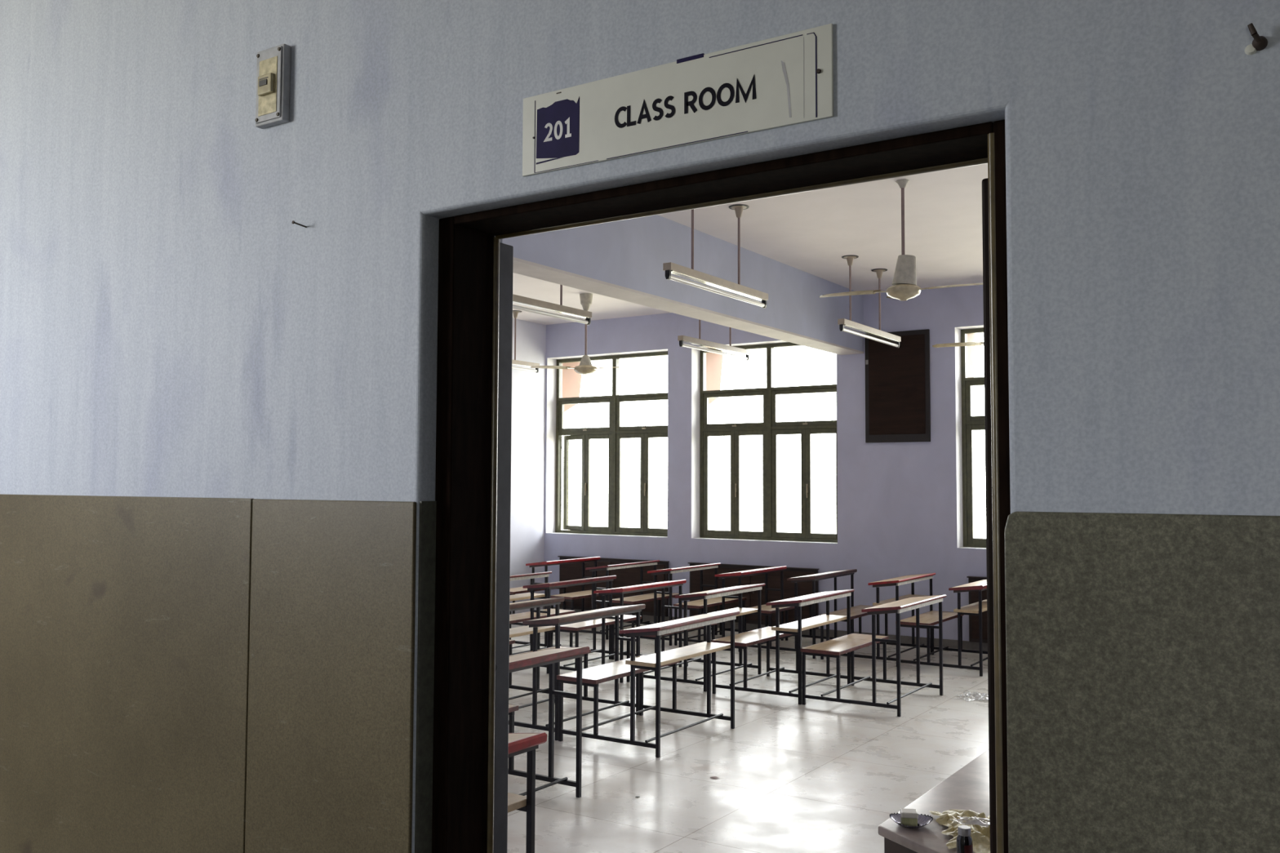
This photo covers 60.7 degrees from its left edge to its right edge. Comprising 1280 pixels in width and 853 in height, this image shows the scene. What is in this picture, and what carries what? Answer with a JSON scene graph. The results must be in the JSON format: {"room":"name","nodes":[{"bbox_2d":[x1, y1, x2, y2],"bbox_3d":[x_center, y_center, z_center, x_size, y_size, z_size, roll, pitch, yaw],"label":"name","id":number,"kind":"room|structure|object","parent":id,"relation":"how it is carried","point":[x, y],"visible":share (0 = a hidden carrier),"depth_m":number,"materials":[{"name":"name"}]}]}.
{"room":"school corridor","nodes":[
{"label":"school corridor","id":0,"kind":"room"},
{"bbox_2d":[509,318,546,613],"bbox_3d":[-3.923,0.334,10.594,0.200,3.800,9.400,-2,-4,33],"label":"wall","id":1,"kind":"structure","parent":0,"point":[528,388],"depth_m":14.18,"materials":[{"name":"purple paint"}]},
{"bbox_2d":[0,0,1279,852],"bbox_3d":[-1.732,-0.032,3.377,11.800,3.800,0.270,-2,-4,33],"label":"wall","id":2,"kind":"structure","parent":0,"point":[168,326],"depth_m":2.40,"materials":[{"name":"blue paint"}]},
{"bbox_2d":[0,493,253,852],"bbox_3d":[-3.848,1.092,4.541,6.930,1.659,0.010,-2,-4,33],"label":"dado","id":3,"kind":"object","parent":2,"relation":"attached to","point":[125,620],"visible":1,"depth_m":2.94,"materials":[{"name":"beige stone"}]},
{"bbox_2d":[254,43,290,128],"bbox_3d":[-0.911,-0.840,2.695,0.104,0.190,0.040,-2,-4,33],"label":"light switch","id":4,"kind":"object","parent":2,"relation":"attached to","point":[273,64],"visible":1,"depth_m":2.68,"materials":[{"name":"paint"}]},
{"bbox_2d":[292,220,306,227],"bbox_3d":[-0.812,-0.483,2.614,0.008,0.011,0.042,-2,-4,38],"label":"nail","id":5,"kind":"object","parent":2,"relation":"attached to","point":[293,221],"visible":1,"depth_m":2.61,"materials":[{"name":"metal"}]},
{"bbox_2d":[244,498,416,852],"bbox_3d":[-0.720,0.998,2.487,0.548,1.658,0.010,-2,-4,33],"label":"dado","id":6,"kind":"object","parent":2,"relation":"attached to","point":[330,757],"visible":1,"depth_m":2.49,"materials":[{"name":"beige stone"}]},
{"bbox_2d":[414,501,436,852],"bbox_3d":[-0.469,0.992,2.360,0.006,1.659,0.046,-2,-4,33],"label":"dado","id":7,"kind":"object","parent":2,"relation":"attached to","point":[427,529],"visible":1,"depth_m":2.38,"materials":[{"name":"stone"}]},
{"bbox_2d":[522,23,833,176],"bbox_3d":[0.044,-0.607,2.071,0.686,0.165,0.010,-2,-4,33],"label":"room sign","id":8,"kind":"object","parent":2,"relation":"attached to","point":[786,79],"visible":1,"depth_m":2.04,"materials":[{"name":"plastic"}]},
{"bbox_2d":[431,119,1010,852],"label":"door frame","id":9,"kind":"structure","parent":2,"relation":"in","point":[473,420],"depth_m":2.41,"materials":[{"name":"brown wood"}]},
{"bbox_2d":[1004,511,1279,852],"bbox_3d":[1.838,0.921,0.807,3.061,1.659,0.010,-2,-4,33],"label":"dado","id":10,"kind":"object","parent":2,"relation":"attached to","point":[1143,650],"visible":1,"depth_m":1.57,"materials":[{"name":"stone"}]},
{"bbox_2d":[1244,22,1267,54],"bbox_3d":[0.857,-0.541,1.524,0.029,0.037,0.027,-2,-4,33],"label":"wall hook","id":11,"kind":"object","parent":2,"relation":"attached to","point":[1260,42],"visible":1,"depth_m":1.52,"materials":[{"name":"metal"}]},
{"bbox_2d":[506,621,988,852],"bbox_3d":[0.938,2.162,7.343,11.800,0.150,9.920,-2,-4,33],"label":"floor","id":12,"kind":"structure","parent":0,"point":[818,775],"depth_m":6.78,"materials":[{"name":"tile"}]},
{"bbox_2d":[507,732,546,852],"bbox_3d":[-0.959,1.486,3.679,0.808,0.806,1.050,-2,-4,33],"label":"bench","id":13,"kind":"object","parent":12,"relation":"on","point":[518,743],"visible":0.13,"depth_m":3.88,"materials":[{"name":"laminate"}]},
{"bbox_2d":[507,792,526,813],"bbox_3d":[-0.758,1.317,3.549,0.222,0.025,1.010,-2,-4,33],"label":"shelf","id":14,"kind":"object","parent":13,"relation":"attached to","point":[515,802],"depth_m":3.87,"materials":[{"name":"beige wood"}]},
{"bbox_2d":[509,571,551,648],"bbox_3d":[-1.516,1.855,10.832,0.808,0.806,1.050,-2,-4,33],"label":"bench","id":15,"kind":"object","parent":12,"relation":"on","point":[523,596],"visible":0.15,"depth_m":10.93,"materials":[{"name":"laminate"}]},
{"bbox_2d":[509,592,545,601],"bbox_3d":[-1.314,1.686,10.703,0.222,0.025,1.010,-2,-4,33],"label":"shelf","id":16,"kind":"object","parent":15,"relation":"attached to","point":[523,596],"depth_m":10.91,"materials":[{"name":"beige wood"}]},
{"bbox_2d":[508,596,564,700],"bbox_3d":[-1.218,1.727,8.343,0.808,0.806,1.050,-2,-4,33],"label":"bench","id":17,"kind":"object","parent":12,"relation":"on","point":[524,630],"visible":0.27,"depth_m":8.46,"materials":[{"name":"laminate"}]},
{"bbox_2d":[509,625,555,638],"bbox_3d":[-1.017,1.558,8.213,0.222,0.025,1.010,-2,-4,33],"label":"shelf","id":18,"kind":"object","parent":17,"relation":"attached to","point":[524,630],"depth_m":8.37,"materials":[{"name":"beige wood"}]},
{"bbox_2d":[507,646,589,797],"bbox_3d":[-0.902,1.593,5.751,0.808,0.806,1.050,-2,-4,33],"label":"bench","id":19,"kind":"object","parent":12,"relation":"on","point":[547,656],"visible":0.35,"depth_m":5.95,"materials":[{"name":"laminate"}]},
{"bbox_2d":[510,556,599,626],"bbox_3d":[-1.111,1.974,13.101,0.808,0.806,1.050,-2,-4,33],"label":"bench","id":20,"kind":"object","parent":12,"relation":"on","point":[513,591],"visible":0.36,"depth_m":12.89,"materials":[{"name":"laminate"}]},
{"bbox_2d":[509,575,616,673],"bbox_3d":[-0.856,1.835,10.399,0.808,0.806,1.050,-2,-4,33],"label":"bench","id":21,"kind":"object","parent":12,"relation":"on","point":[548,612],"visible":0.48,"depth_m":10.36,"materials":[{"name":"laminate"}]},
{"bbox_2d":[509,604,645,741],"bbox_3d":[-0.586,1.704,7.867,0.808,0.806,1.050,-2,-4,33],"label":"bench","id":22,"kind":"object","parent":12,"relation":"on","point":[582,616],"visible":0.62,"depth_m":7.58,"materials":[{"name":"laminate"}]},
{"bbox_2d":[550,560,659,639],"bbox_3d":[-0.395,1.947,12.535,0.808,0.806,1.050,-2,-4,33],"label":"bench","id":23,"kind":"object","parent":12,"relation":"on","point":[570,597],"visible":0.44,"depth_m":12.25,"materials":[{"name":"laminate"}]},
{"bbox_2d":[549,579,686,683],"bbox_3d":[-0.196,1.815,9.966,0.808,0.806,1.050,-2,-4,33],"label":"bench","id":24,"kind":"object","parent":12,"relation":"on","point":[574,628],"visible":0.59,"depth_m":9.74,"materials":[{"name":"laminate"}]},
{"bbox_2d":[556,611,740,757],"bbox_3d":[0.075,1.684,7.428,0.808,0.806,1.050,-2,-4,33],"label":"bench","id":25,"kind":"object","parent":12,"relation":"on","point":[593,677],"visible":0.99,"depth_m":7.21,"materials":[{"name":"laminate"}]},
{"bbox_2d":[625,641,730,667],"bbox_3d":[0.276,1.516,7.298,0.222,0.025,1.010,-2,-4,33],"label":"shelf","id":26,"kind":"object","parent":25,"relation":"attached to","point":[669,656],"depth_m":7.19,"materials":[{"name":"beige wood"}]},
{"bbox_2d":[612,563,720,645],"bbox_3d":[0.284,1.928,12.112,0.808,0.806,1.050,-2,-4,33],"label":"bench","id":27,"kind":"object","parent":12,"relation":"on","point":[628,601],"visible":0.52,"depth_m":11.87,"materials":[{"name":"laminate"}]},
{"bbox_2d":[625,583,764,692],"bbox_3d":[0.498,1.798,9.582,0.808,0.806,1.050,-2,-4,33],"label":"bench","id":28,"kind":"object","parent":12,"relation":"on","point":[704,595],"visible":0.66,"depth_m":9.38,"materials":[{"name":"laminate"}]},
{"bbox_2d":[697,607,757,616],"bbox_3d":[0.699,1.629,9.453,0.222,0.025,1.010,-2,-4,33],"label":"shelf","id":29,"kind":"object","parent":28,"relation":"attached to","point":[743,611],"depth_m":9.68,"materials":[{"name":"beige wood"}]},
{"bbox_2d":[673,565,786,645],"bbox_3d":[0.975,1.910,11.707,0.808,0.806,1.050,-2,-4,33],"label":"bench","id":30,"kind":"object","parent":12,"relation":"on","point":[696,605],"visible":0.71,"depth_m":11.55,"materials":[{"name":"laminate"}]},
{"bbox_2d":[711,589,854,704],"bbox_3d":[1.198,1.774,9.074,0.808,0.806,1.050,-2,-4,33],"label":"bench","id":31,"kind":"object","parent":12,"relation":"on","point":[743,640],"visible":0.91,"depth_m":8.86,"materials":[{"name":"laminate"}]},
{"bbox_2d":[771,614,847,632],"bbox_3d":[1.400,1.605,8.945,0.222,0.025,1.010,-2,-4,33],"label":"shelf","id":32,"kind":"object","parent":31,"relation":"attached to","point":[823,620],"depth_m":8.82,"materials":[{"name":"beige wood"}]},
{"bbox_2d":[743,568,857,658],"bbox_3d":[1.660,1.891,11.293,0.808,0.806,1.050,-2,-4,33],"label":"bench","id":33,"kind":"object","parent":12,"relation":"on","point":[765,610],"visible":0.46,"depth_m":11.05,"materials":[{"name":"laminate"}]},
{"bbox_2d":[800,594,946,716],"bbox_3d":[1.862,1.754,8.650,0.808,0.806,1.050,-2,-4,33],"label":"bench","id":34,"kind":"object","parent":12,"relation":"on","point":[833,648],"visible":1,"depth_m":8.44,"materials":[{"name":"laminate"}]},
{"bbox_2d":[819,573,935,666],"bbox_3d":[2.366,1.869,10.829,0.808,0.806,1.050,-2,-4,33],"label":"bench","id":35,"kind":"object","parent":12,"relation":"on","point":[855,611],"visible":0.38,"depth_m":10.66,"materials":[{"name":"laminate"}]},
{"bbox_2d":[872,594,928,605],"bbox_3d":[2.567,1.701,10.700,0.222,0.025,1.010,-2,-4,33],"label":"shelf","id":36,"kind":"object","parent":35,"relation":"attached to","point":[877,602],"depth_m":10.66,"materials":[{"name":"beige wood"}]},
{"bbox_2d":[878,749,989,852],"bbox_3d":[1.157,1.521,3.373,0.525,0.720,1.558,-2,-4,33],"label":"table","id":37,"kind":"object","parent":12,"relation":"on","point":[967,788],"visible":0.32,"depth_m":3.33,"materials":[{"name":"laminate"}]},
{"bbox_2d":[889,812,933,828],"bbox_3d":[0.779,1.135,3.149,0.122,0.024,0.122,-2,-4,33],"label":"plate","id":38,"kind":"object","parent":37,"relation":"on","point":[922,820],"visible":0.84,"depth_m":3.16,"materials":[{"name":"silver metal"}]},
{"bbox_2d":[900,808,918,826],"bbox_3d":[0.775,1.126,3.151,0.047,0.038,0.047,0,-3,9],"label":"box","id":39,"kind":"object","parent":38,"relation":"on","point":[908,817],"visible":1,"depth_m":3.13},
{"bbox_2d":[929,809,990,852],"bbox_3d":[0.973,1.122,3.074,0.276,0.036,0.407,0,-3,5],"label":"plastic bag","id":40,"kind":"object","parent":37,"relation":"on","point":[980,835],"visible":0.44,"depth_m":3.07,"materials":[{"name":"beige plastic"}]},
{"bbox_2d":[955,816,990,827],"bbox_3d":[0.926,1.091,3.034,0.124,0.011,0.089,-1,-3,16],"label":"plastic wrapper","id":41,"kind":"object","parent":40,"relation":"on","point":[978,822],"visible":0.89,"depth_m":3.02,"materials":[{"name":"white"}]},
{"bbox_2d":[956,825,973,852],"bbox_3d":[0.846,1.089,2.853,0.041,0.087,0.041,-2,-4,33],"label":"bottle","id":42,"kind":"object","parent":37,"relation":"on","point":[964,840],"visible":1,"depth_m":2.84,"materials":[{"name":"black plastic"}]},
{"bbox_2d":[895,579,987,676],"bbox_3d":[2.993,1.847,10.348,0.808,0.806,1.050,-2,-4,33],"label":"bench","id":43,"kind":"object","parent":12,"relation":"on","point":[930,618],"visible":0.59,"depth_m":9.98,"materials":[{"name":"laminate"}]},
{"bbox_2d":[953,599,986,613],"bbox_3d":[3.195,1.679,10.218,0.222,0.025,1.010,-2,-4,33],"label":"shelf","id":44,"kind":"object","parent":43,"relation":"attached to","point":[974,608],"depth_m":9.85,"materials":[{"name":"beige wood"}]},
{"bbox_2d":[951,692,988,701],"bbox_3d":[2.686,2.144,8.731,0.329,0.036,0.403,-2,-4,33],"label":"plastic bag","id":45,"kind":"object","parent":12,"relation":"on","point":[981,697],"visible":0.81,"depth_m":8.70,"materials":[{"name":"white plastic"}]},
{"bbox_2d":[512,163,987,324],"bbox_3d":[0.025,-1.859,6.137,11.800,0.150,13.300,-2,-4,33],"label":"ceiling","id":46,"kind":"structure","parent":0,"point":[810,232],"depth_m":9.14,"materials":[{"name":"white paint"}]},
{"bbox_2d":[511,310,539,372],"bbox_3d":[-1.686,-1.068,13.154,0.156,0.717,1.462,-2,-4,33],"label":"tube light","id":47,"kind":"object","parent":46,"relation":"hanging from","point":[516,362],"visible":0.41,"depth_m":13.40,"materials":[{"name":"white metal"}]},
{"bbox_2d":[512,284,591,324],"bbox_3d":[-0.846,-1.280,8.993,0.156,0.717,1.462,-2,-4,33],"label":"tube light","id":48,"kind":"object","parent":46,"relation":"hanging from","point":[519,300],"visible":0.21,"depth_m":9.13,"materials":[{"name":"white metal"}]},
{"bbox_2d":[530,293,637,376],"bbox_3d":[-0.500,-1.029,12.076,1.058,0.897,1.165,-2,-4,33],"label":"ceiling fan","id":49,"kind":"object","parent":46,"relation":"hanging from","point":[585,367],"visible":0.99,"depth_m":12.09,"materials":[{"name":"white metal"}]},
{"bbox_2d":[502,214,863,355],"bbox_3d":[-0.225,-1.345,8.252,0.275,0.660,9.400,-2,-4,33],"label":"beam","id":50,"kind":"structure","parent":46,"relation":"attached to","point":[624,260],"depth_m":8.98,"materials":[{"name":"paint"}]},
{"bbox_2d":[677,319,750,359],"bbox_3d":[0.812,-1.134,11.693,0.156,0.717,1.462,-2,-4,33],"label":"tube light","id":51,"kind":"object","parent":46,"relation":"hanging from","point":[682,339],"visible":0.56,"depth_m":11.58,"materials":[{"name":"white metal"}]},
{"bbox_2d":[662,204,768,308],"bbox_3d":[0.586,-1.324,8.041,0.156,0.717,1.462,-2,-4,33],"label":"tube light","id":52,"kind":"object","parent":46,"relation":"hanging from","point":[669,268],"visible":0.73,"depth_m":7.98,"materials":[{"name":"white metal"}]},
{"bbox_2d":[837,254,901,347],"bbox_3d":[2.223,-1.189,10.528,0.156,0.717,1.462,-2,-4,33],"label":"tube light","id":53,"kind":"object","parent":46,"relation":"hanging from","point":[842,322],"visible":1,"depth_m":10.38,"materials":[{"name":"white metal"}]},
{"bbox_2d":[819,178,982,301],"bbox_3d":[1.937,-1.280,7.518,1.073,0.849,1.154,-2,-4,33],"label":"ceiling fan","id":54,"kind":"object","parent":46,"relation":"hanging from","point":[904,287],"visible":0.98,"depth_m":7.48,"materials":[{"name":"white metal"}]},
{"bbox_2d":[932,342,983,347],"bbox_3d":[3.330,-1.126,9.930,1.158,0.897,1.089,-2,-4,33],"label":"ceiling fan","id":55,"kind":"object","parent":46,"relation":"hanging from","point":[963,344],"visible":0.12,"depth_m":9.88,"materials":[{"name":"beige metal"}]},
{"bbox_2d":[543,282,986,640],"bbox_3d":[3.588,0.408,11.458,11.800,3.800,0.300,-2,-4,33],"label":"wall","id":56,"kind":"structure","parent":0,"point":[900,504],"depth_m":12.07,"materials":[{"name":"purple paint"}]},
{"bbox_2d":[562,361,582,412],"bbox_3d":[-0.129,-0.602,14.470,2.185,0.890,0.550,-2,-4,33],"label":"sunshade","id":57,"kind":"object","parent":56,"relation":"attached to","point":[571,380],"visible":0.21,"depth_m":14.99,"materials":[{"name":"paint"}]},
{"bbox_2d":[555,351,667,536],"bbox_3d":[-0.321,0.234,14.138,1.886,2.315,0.162,-2,-4,36],"label":"window","id":58,"kind":"structure","parent":56,"relation":"in","point":[615,432],"depth_m":14.16,"materials":[{"name":"green metal"}]},
{"bbox_2d":[557,555,669,617],"bbox_3d":[-0.357,1.992,13.725,1.660,0.668,0.078,-2,-4,33],"label":"bench","id":59,"kind":"object","parent":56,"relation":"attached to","point":[630,576],"visible":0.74,"depth_m":13.68,"materials":[{"name":"brown wood"}]},
{"bbox_2d":[706,352,723,404],"bbox_3d":[1.730,-0.658,13.249,2.184,0.890,0.550,-2,-4,33],"label":"sunshade","id":60,"kind":"object","parent":56,"relation":"attached to","point":[713,361],"visible":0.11,"depth_m":13.80,"materials":[{"name":"concrete"}]},
{"bbox_2d":[688,562,819,629],"bbox_3d":[1.285,1.943,12.646,1.670,0.668,0.078,-2,-4,33],"label":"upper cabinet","id":61,"kind":"object","parent":56,"relation":"attached to","point":[805,588],"visible":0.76,"depth_m":12.59,"materials":[{"name":"brown wood"}]},
{"bbox_2d":[542,606,987,651],"bbox_3d":[2.993,2.271,11.560,10.200,0.085,0.015,-2,-4,33],"label":"baseboard","id":62,"kind":"structure","parent":56,"relation":"attached to","point":[967,645],"depth_m":11.89,"materials":[{"name":"stone"}]},
{"bbox_2d":[699,342,837,542],"bbox_3d":[1.532,0.178,12.909,1.884,2.315,0.109,-2,-4,33],"label":"window","id":63,"kind":"structure","parent":56,"relation":"in","point":[770,429],"depth_m":12.91,"materials":[{"name":"green metal"}]},
{"bbox_2d":[864,328,930,442],"bbox_3d":[2.779,-0.430,11.833,0.720,1.200,0.040,-2,-4,33],"label":"board","id":64,"kind":"object","parent":56,"relation":"attached to","point":[898,394],"visible":0.9,"depth_m":11.80,"materials":[{"name":"wood"}]},
{"bbox_2d":[966,333,975,386],"bbox_3d":[4.421,-0.739,11.482,2.185,0.890,0.550,-2,-4,33],"label":"sunshade","id":65,"kind":"object","parent":56,"relation":"attached to","point":[970,337],"visible":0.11,"depth_m":12.09,"materials":[{"name":"concrete"}]},
{"bbox_2d":[960,328,986,547],"bbox_3d":[4.223,0.096,11.142,1.885,2.315,0.109,-2,-4,33],"label":"window","id":66,"kind":"structure","parent":56,"relation":"in","point":[969,423],"depth_m":11.60,"materials":[{"name":"green metal"}]},
{"bbox_2d":[966,576,987,643],"bbox_3d":[4.072,1.859,10.816,1.660,0.668,0.078,-2,-4,33],"label":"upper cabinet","id":67,"kind":"object","parent":56,"relation":"attached to","point":[974,595],"visible":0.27,"depth_m":11.20,"materials":[{"name":"brown wood"}]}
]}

